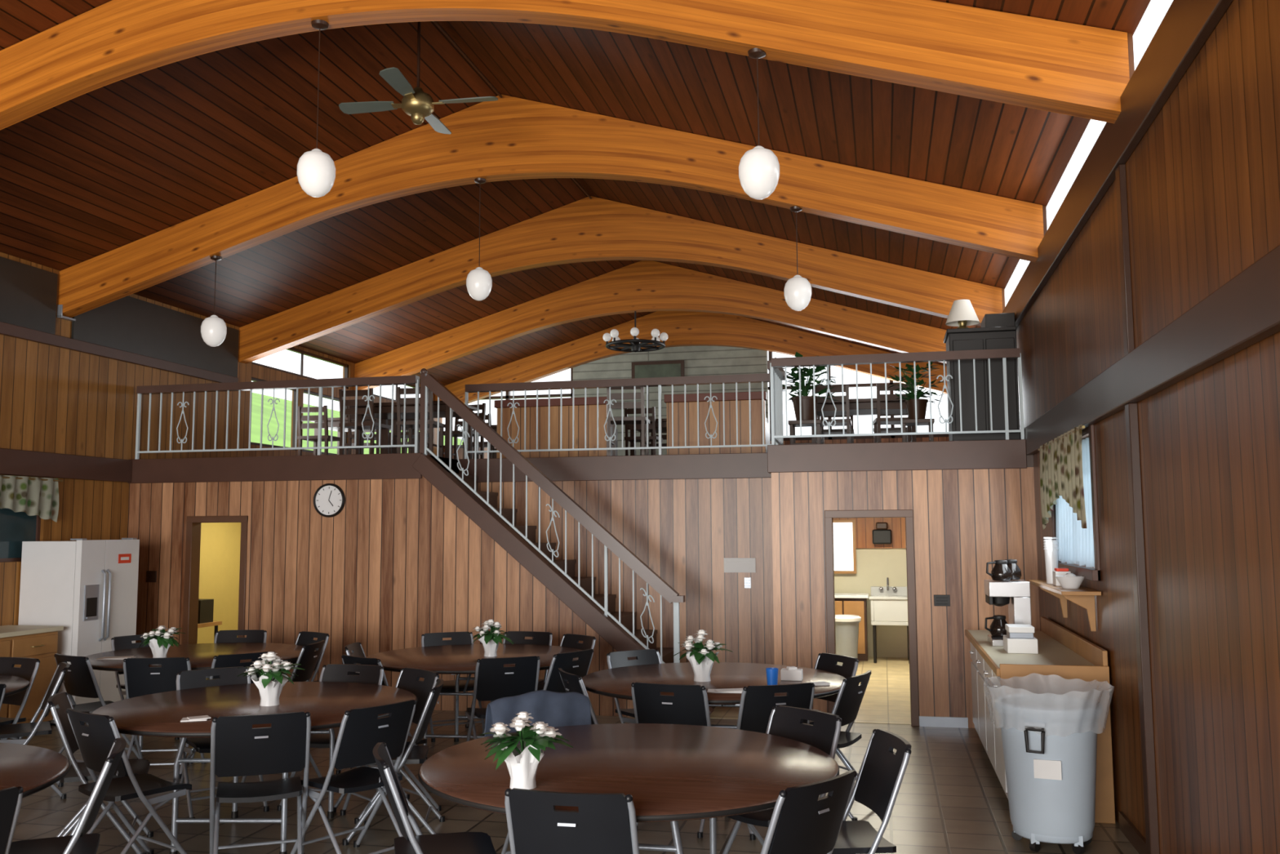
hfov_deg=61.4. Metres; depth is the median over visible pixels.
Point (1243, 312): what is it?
trim
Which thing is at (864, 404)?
wooden table
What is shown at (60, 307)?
bracket
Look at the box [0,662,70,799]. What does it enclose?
dining chair
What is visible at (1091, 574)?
window
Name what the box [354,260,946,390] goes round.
beam
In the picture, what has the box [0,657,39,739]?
dining chair
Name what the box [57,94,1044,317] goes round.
beam
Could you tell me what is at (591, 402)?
bench
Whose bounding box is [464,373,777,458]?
balcony railing
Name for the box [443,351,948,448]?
window
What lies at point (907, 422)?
plant stand
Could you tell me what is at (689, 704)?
dining chair
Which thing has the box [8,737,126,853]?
dining chair
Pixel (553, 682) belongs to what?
dining chair
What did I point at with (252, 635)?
dining chair
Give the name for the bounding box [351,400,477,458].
wooden table
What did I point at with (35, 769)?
round table
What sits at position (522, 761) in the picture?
flower vase
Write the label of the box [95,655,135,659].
paper napkins
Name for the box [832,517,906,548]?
panelling
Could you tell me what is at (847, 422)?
wooden chair
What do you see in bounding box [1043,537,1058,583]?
cups
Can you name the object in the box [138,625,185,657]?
flower vase
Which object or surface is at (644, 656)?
dining chair
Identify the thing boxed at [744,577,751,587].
light switch
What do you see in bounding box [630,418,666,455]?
wooden table
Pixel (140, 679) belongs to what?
dining chair
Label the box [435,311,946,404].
beam
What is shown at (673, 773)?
round table
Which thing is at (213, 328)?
pendant lamp
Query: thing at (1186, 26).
trim
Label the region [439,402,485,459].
wooden chair
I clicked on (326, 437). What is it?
wooden chair
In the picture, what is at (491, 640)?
flower vase
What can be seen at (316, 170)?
pendant lamp
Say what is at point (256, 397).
grass bank
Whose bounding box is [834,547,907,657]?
wall
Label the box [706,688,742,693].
paper napkins
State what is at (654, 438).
wooden chair
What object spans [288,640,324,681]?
dining chair
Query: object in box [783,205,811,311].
pendant lamp
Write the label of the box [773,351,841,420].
potted plant
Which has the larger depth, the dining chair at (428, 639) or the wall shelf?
the dining chair at (428, 639)
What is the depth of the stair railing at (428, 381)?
10.62 m
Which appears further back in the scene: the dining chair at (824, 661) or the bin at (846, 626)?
the bin at (846, 626)
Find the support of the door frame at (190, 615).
attached to the wall at (352, 575)
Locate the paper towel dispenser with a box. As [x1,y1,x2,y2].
[872,522,892,543]
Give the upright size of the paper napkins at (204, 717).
0.010 m
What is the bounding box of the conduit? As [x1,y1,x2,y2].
[432,21,591,199]
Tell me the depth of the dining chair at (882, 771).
4.68 m
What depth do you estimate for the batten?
5.64 m
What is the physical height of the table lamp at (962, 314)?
0.300 m
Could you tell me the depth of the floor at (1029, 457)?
11.45 m
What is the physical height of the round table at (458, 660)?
0.765 m
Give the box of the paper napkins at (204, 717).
[180,715,210,721]
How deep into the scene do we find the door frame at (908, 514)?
9.85 m
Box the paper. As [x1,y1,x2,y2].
[724,557,755,572]
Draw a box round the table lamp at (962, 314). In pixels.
[945,299,979,328]
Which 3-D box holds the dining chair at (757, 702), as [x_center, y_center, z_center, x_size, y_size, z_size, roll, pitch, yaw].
[0.752,1.960,6.512,0.486,0.858,0.543,2,-6,-19]
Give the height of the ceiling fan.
0.940 m
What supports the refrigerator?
on the floor at (951, 798)
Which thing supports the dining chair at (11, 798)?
on the floor at (951, 798)
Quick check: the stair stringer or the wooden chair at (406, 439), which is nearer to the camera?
the stair stringer
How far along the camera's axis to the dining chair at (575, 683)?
6.80 m
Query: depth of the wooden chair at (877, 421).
12.20 m
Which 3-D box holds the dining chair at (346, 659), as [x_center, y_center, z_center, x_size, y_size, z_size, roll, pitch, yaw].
[-1.894,2.117,7.997,0.486,0.858,0.543,-5,-7,40]
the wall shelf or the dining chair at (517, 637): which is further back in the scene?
the dining chair at (517, 637)
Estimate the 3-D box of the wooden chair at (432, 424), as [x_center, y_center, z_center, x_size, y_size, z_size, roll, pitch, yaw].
[-2.543,-0.012,12.474,0.440,0.862,0.487,-1,-6,7]
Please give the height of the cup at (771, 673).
0.110 m
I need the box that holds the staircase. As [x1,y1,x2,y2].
[431,455,715,708]
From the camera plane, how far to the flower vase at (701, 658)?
7.12 m
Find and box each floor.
[7,656,1138,853]
[430,454,1033,473]
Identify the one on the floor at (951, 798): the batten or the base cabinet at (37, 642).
the base cabinet at (37, 642)
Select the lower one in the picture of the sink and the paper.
the sink
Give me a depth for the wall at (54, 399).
11.41 m
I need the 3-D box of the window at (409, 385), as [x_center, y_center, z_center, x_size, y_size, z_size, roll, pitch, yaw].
[-4.142,-0.603,18.341,0.050,0.380,2.700,-2,-6,13]
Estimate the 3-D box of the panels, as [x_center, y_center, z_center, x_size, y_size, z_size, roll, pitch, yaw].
[-6.832,-1.650,6.127,0.025,0.610,15.600,-2,-6,13]
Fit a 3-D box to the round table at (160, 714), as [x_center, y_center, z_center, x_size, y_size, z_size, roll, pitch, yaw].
[-2.229,2.003,6.305,1.808,0.765,1.808,0,-6,1]
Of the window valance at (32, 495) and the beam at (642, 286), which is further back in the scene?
the beam at (642, 286)
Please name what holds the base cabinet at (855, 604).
on the floor at (951, 798)
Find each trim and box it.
[0,321,238,482]
[127,439,1026,483]
[1001,0,1233,328]
[1023,244,1279,454]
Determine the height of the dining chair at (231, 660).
0.858 m
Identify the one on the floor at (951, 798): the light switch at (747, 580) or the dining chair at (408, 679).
the dining chair at (408, 679)
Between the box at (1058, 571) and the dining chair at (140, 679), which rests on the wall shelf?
the box at (1058, 571)
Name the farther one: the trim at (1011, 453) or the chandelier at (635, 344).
the chandelier at (635, 344)
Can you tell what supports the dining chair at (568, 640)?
on the floor at (951, 798)
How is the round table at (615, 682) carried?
on the floor at (951, 798)
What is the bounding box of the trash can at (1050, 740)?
[994,693,1102,853]
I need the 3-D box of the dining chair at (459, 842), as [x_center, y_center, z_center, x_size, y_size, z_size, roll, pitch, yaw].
[-0.842,1.772,4.472,0.543,0.858,0.486,1,-6,-15]
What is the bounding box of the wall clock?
[313,483,345,517]
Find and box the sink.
[868,577,909,663]
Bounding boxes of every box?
[780,666,803,680]
[1003,623,1038,653]
[1052,568,1071,586]
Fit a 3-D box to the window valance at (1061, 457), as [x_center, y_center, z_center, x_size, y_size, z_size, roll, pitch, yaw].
[3.029,0.405,7.772,0.054,0.668,2.000,-2,-6,13]
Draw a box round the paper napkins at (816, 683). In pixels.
[801,681,830,685]
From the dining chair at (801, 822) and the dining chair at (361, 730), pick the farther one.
the dining chair at (361, 730)
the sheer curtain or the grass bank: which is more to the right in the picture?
the sheer curtain
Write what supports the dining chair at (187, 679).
on the floor at (951, 798)
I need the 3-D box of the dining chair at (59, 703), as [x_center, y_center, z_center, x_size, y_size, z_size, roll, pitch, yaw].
[-3.022,1.933,6.027,0.543,0.858,0.486,2,-6,-20]
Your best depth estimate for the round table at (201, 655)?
9.00 m
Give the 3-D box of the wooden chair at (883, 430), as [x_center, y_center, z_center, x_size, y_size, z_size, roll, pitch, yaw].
[3.200,0.069,13.627,0.440,0.862,0.487,-2,-6,18]
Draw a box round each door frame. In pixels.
[182,515,248,644]
[824,509,919,726]
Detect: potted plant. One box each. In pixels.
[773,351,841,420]
[887,361,945,418]
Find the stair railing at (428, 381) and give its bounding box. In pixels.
[419,368,685,663]
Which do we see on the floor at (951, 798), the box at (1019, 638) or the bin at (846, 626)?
the bin at (846, 626)
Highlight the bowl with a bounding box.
[1054,573,1084,588]
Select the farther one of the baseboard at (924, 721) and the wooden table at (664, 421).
the wooden table at (664, 421)
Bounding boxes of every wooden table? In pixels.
[311,417,414,454]
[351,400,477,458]
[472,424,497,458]
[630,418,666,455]
[811,398,916,442]
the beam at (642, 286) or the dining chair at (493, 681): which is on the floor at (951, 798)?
the dining chair at (493, 681)
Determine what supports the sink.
on the floor at (951, 798)
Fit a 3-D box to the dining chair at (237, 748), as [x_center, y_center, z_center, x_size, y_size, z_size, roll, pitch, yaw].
[-1.965,1.883,5.566,0.486,0.858,0.543,2,-6,-19]
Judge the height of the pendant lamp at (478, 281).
1.134 m
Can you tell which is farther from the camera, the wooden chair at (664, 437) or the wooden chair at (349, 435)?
the wooden chair at (664, 437)
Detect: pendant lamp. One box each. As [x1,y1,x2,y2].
[200,255,226,346]
[297,19,335,197]
[466,177,492,300]
[738,47,779,199]
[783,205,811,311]
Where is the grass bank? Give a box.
[250,392,463,453]
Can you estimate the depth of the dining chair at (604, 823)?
3.76 m
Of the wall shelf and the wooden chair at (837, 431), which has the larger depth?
the wooden chair at (837, 431)
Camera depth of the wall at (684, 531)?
11.30 m
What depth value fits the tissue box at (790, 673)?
7.14 m
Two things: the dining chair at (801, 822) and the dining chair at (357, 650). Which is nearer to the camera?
the dining chair at (801, 822)
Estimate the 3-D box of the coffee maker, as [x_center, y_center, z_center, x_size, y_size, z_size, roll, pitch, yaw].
[2.748,1.313,8.109,0.318,0.630,0.380,-2,-6,13]
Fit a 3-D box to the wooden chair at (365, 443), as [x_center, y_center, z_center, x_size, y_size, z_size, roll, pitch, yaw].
[-3.956,0.289,15.531,0.440,0.862,0.487,-2,-6,13]
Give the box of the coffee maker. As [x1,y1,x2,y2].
[983,559,1031,646]
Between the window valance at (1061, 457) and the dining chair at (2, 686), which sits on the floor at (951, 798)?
the dining chair at (2, 686)
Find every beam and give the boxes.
[0,0,1129,129]
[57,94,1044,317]
[238,195,1002,364]
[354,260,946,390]
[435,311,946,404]
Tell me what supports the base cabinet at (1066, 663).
on the floor at (951, 798)
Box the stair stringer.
[412,453,714,715]
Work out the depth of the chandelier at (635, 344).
15.84 m
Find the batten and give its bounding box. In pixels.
[1115,164,1159,853]
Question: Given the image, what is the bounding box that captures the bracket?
[56,304,75,320]
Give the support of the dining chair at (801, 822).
on the floor at (951, 798)
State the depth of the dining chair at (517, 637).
9.71 m
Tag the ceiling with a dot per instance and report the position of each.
(111, 166)
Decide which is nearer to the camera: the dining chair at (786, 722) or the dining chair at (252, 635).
the dining chair at (786, 722)
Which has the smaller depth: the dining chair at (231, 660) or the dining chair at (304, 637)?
the dining chair at (231, 660)
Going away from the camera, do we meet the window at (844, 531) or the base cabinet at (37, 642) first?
the base cabinet at (37, 642)
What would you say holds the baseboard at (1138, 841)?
attached to the wall at (1203, 179)
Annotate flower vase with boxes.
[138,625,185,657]
[236,651,304,706]
[466,619,515,657]
[479,711,573,789]
[674,629,733,681]
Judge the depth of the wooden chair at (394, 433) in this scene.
13.70 m
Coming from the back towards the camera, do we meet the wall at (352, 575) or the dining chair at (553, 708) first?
the wall at (352, 575)
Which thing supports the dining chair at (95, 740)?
on the floor at (951, 798)
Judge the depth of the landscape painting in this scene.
19.08 m
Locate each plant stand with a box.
[787,419,822,444]
[900,418,934,441]
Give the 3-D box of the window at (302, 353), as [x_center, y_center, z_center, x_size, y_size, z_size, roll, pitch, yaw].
[-4.816,-0.887,15.354,0.050,0.380,2.650,-2,-6,13]
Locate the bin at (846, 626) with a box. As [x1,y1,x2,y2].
[835,614,861,665]
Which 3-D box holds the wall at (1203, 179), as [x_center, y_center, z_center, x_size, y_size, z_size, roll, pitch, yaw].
[3.021,0.238,7.120,0.120,4.380,22.340,-2,-6,13]
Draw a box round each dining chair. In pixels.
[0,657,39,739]
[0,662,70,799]
[0,683,6,710]
[0,786,23,853]
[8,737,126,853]
[47,691,153,853]
[53,653,139,762]
[66,707,191,853]
[111,634,155,744]
[123,657,206,778]
[176,666,269,817]
[188,650,275,764]
[206,629,266,679]
[209,711,311,853]
[276,663,383,815]
[285,631,328,681]
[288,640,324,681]
[289,699,416,853]
[333,666,441,826]
[336,654,426,773]
[342,678,444,844]
[344,641,365,664]
[373,742,496,853]
[421,631,484,742]
[465,655,540,741]
[480,631,552,735]
[484,689,591,853]
[504,787,639,853]
[537,633,595,690]
[542,648,594,692]
[558,667,599,724]
[606,648,662,723]
[631,682,711,838]
[715,682,814,839]
[722,705,842,853]
[760,769,857,853]
[808,653,858,776]
[831,670,871,820]
[831,728,911,853]
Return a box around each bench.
[494,396,617,457]
[663,391,769,454]
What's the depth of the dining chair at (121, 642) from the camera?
9.46 m
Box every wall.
[0,252,442,679]
[127,466,1039,728]
[443,436,948,459]
[478,477,774,664]
[573,346,768,455]
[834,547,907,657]
[1001,0,1279,853]
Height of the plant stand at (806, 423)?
0.360 m
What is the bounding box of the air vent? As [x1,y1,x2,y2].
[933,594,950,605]
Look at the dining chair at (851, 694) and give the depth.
6.72 m
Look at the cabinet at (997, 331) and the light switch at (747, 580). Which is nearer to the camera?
the cabinet at (997, 331)
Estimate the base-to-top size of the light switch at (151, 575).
0.120 m
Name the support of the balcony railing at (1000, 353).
on the floor at (1029, 457)
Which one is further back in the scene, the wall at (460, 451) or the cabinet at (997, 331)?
the wall at (460, 451)
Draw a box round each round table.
[0,674,29,697]
[0,742,70,798]
[85,642,302,758]
[91,681,417,853]
[367,643,582,759]
[417,723,839,853]
[582,662,844,728]
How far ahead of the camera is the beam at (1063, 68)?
6.23 m
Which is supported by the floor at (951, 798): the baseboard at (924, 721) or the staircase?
the staircase
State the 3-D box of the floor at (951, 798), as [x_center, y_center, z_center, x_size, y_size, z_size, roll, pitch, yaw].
[-1.903,2.445,6.426,9.600,0.104,19.100,-2,-6,13]
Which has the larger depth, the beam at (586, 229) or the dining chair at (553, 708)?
the beam at (586, 229)
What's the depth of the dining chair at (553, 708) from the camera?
5.75 m
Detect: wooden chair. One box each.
[297,404,339,455]
[338,387,391,454]
[344,431,376,454]
[346,405,379,454]
[389,417,429,454]
[395,386,444,457]
[400,419,429,453]
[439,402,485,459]
[462,413,493,458]
[606,386,649,455]
[624,406,662,455]
[648,431,666,454]
[812,384,852,443]
[820,415,854,444]
[873,382,915,442]
[873,413,907,441]
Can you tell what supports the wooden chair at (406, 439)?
on the floor at (1029, 457)
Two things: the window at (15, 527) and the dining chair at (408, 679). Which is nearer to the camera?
the dining chair at (408, 679)
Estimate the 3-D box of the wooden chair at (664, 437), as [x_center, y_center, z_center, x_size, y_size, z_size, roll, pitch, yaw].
[0.329,0.303,15.900,0.440,0.862,0.487,-2,-6,13]
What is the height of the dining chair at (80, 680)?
0.858 m
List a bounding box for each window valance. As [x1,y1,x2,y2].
[0,475,62,522]
[1038,424,1086,528]
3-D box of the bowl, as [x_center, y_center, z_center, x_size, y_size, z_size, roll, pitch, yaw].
[2.850,1.018,7.136,0.190,0.101,0.190,-2,-6,13]
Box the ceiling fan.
[338,22,497,134]
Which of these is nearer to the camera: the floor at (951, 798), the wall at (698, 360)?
the floor at (951, 798)
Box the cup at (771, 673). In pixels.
[765,667,777,684]
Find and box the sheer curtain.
[1055,437,1094,568]
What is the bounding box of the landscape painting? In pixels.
[631,360,684,386]
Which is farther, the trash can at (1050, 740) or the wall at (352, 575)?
the wall at (352, 575)
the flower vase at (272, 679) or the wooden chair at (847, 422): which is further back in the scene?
the wooden chair at (847, 422)
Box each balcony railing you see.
[134,375,419,458]
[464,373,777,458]
[767,360,785,444]
[769,347,1024,444]
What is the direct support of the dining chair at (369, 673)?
on the floor at (951, 798)
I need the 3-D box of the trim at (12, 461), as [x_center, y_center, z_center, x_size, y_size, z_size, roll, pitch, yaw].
[-6.815,-0.645,6.027,0.050,1.410,15.600,-2,-6,13]
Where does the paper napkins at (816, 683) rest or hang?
on the round table at (615, 682)
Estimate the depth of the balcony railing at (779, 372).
10.79 m
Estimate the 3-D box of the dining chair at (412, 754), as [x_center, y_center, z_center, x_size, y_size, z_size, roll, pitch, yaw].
[-1.442,1.961,6.396,0.543,0.858,0.486,0,-6,-6]
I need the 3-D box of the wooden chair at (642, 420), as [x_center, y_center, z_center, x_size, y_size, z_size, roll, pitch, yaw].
[-0.134,-0.055,12.160,0.440,0.862,0.487,-1,-6,7]
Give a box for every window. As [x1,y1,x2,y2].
[0,507,40,562]
[250,377,297,450]
[252,347,348,389]
[302,390,347,454]
[373,384,428,401]
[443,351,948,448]
[832,519,856,573]
[1050,424,1101,581]
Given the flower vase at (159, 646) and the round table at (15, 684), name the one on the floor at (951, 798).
the round table at (15, 684)
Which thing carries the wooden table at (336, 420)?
on the floor at (1029, 457)
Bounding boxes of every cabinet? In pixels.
[0,625,63,739]
[834,593,868,661]
[943,312,1020,440]
[964,616,1115,823]
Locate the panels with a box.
[0,256,239,377]
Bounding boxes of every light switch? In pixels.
[146,570,156,582]
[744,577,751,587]
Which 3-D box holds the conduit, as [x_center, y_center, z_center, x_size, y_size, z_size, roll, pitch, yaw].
[-1.242,-3.004,9.946,0.024,0.024,5.980,-2,-6,13]
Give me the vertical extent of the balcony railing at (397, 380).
0.810 m
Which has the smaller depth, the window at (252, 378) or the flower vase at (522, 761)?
the flower vase at (522, 761)
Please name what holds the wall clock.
attached to the wall at (352, 575)
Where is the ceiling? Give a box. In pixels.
[0,0,1151,385]
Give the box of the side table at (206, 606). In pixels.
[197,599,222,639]
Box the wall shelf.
[1028,579,1101,631]
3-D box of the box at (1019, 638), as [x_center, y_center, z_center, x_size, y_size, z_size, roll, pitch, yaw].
[2.678,1.490,7.593,0.200,0.180,0.280,-2,-6,13]
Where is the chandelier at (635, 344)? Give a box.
[602,311,667,352]
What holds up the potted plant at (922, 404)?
on the plant stand at (907, 422)
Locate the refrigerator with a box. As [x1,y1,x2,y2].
[17,537,139,723]
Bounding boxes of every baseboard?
[919,715,968,728]
[1118,810,1146,853]
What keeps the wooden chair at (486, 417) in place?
on the floor at (1029, 457)
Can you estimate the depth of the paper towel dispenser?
14.87 m
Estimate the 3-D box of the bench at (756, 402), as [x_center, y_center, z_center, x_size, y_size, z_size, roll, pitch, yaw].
[0.924,0.026,12.628,1.180,0.780,0.620,-2,-6,13]
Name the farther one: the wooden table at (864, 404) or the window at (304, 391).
the window at (304, 391)
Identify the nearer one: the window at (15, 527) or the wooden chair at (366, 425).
the window at (15, 527)

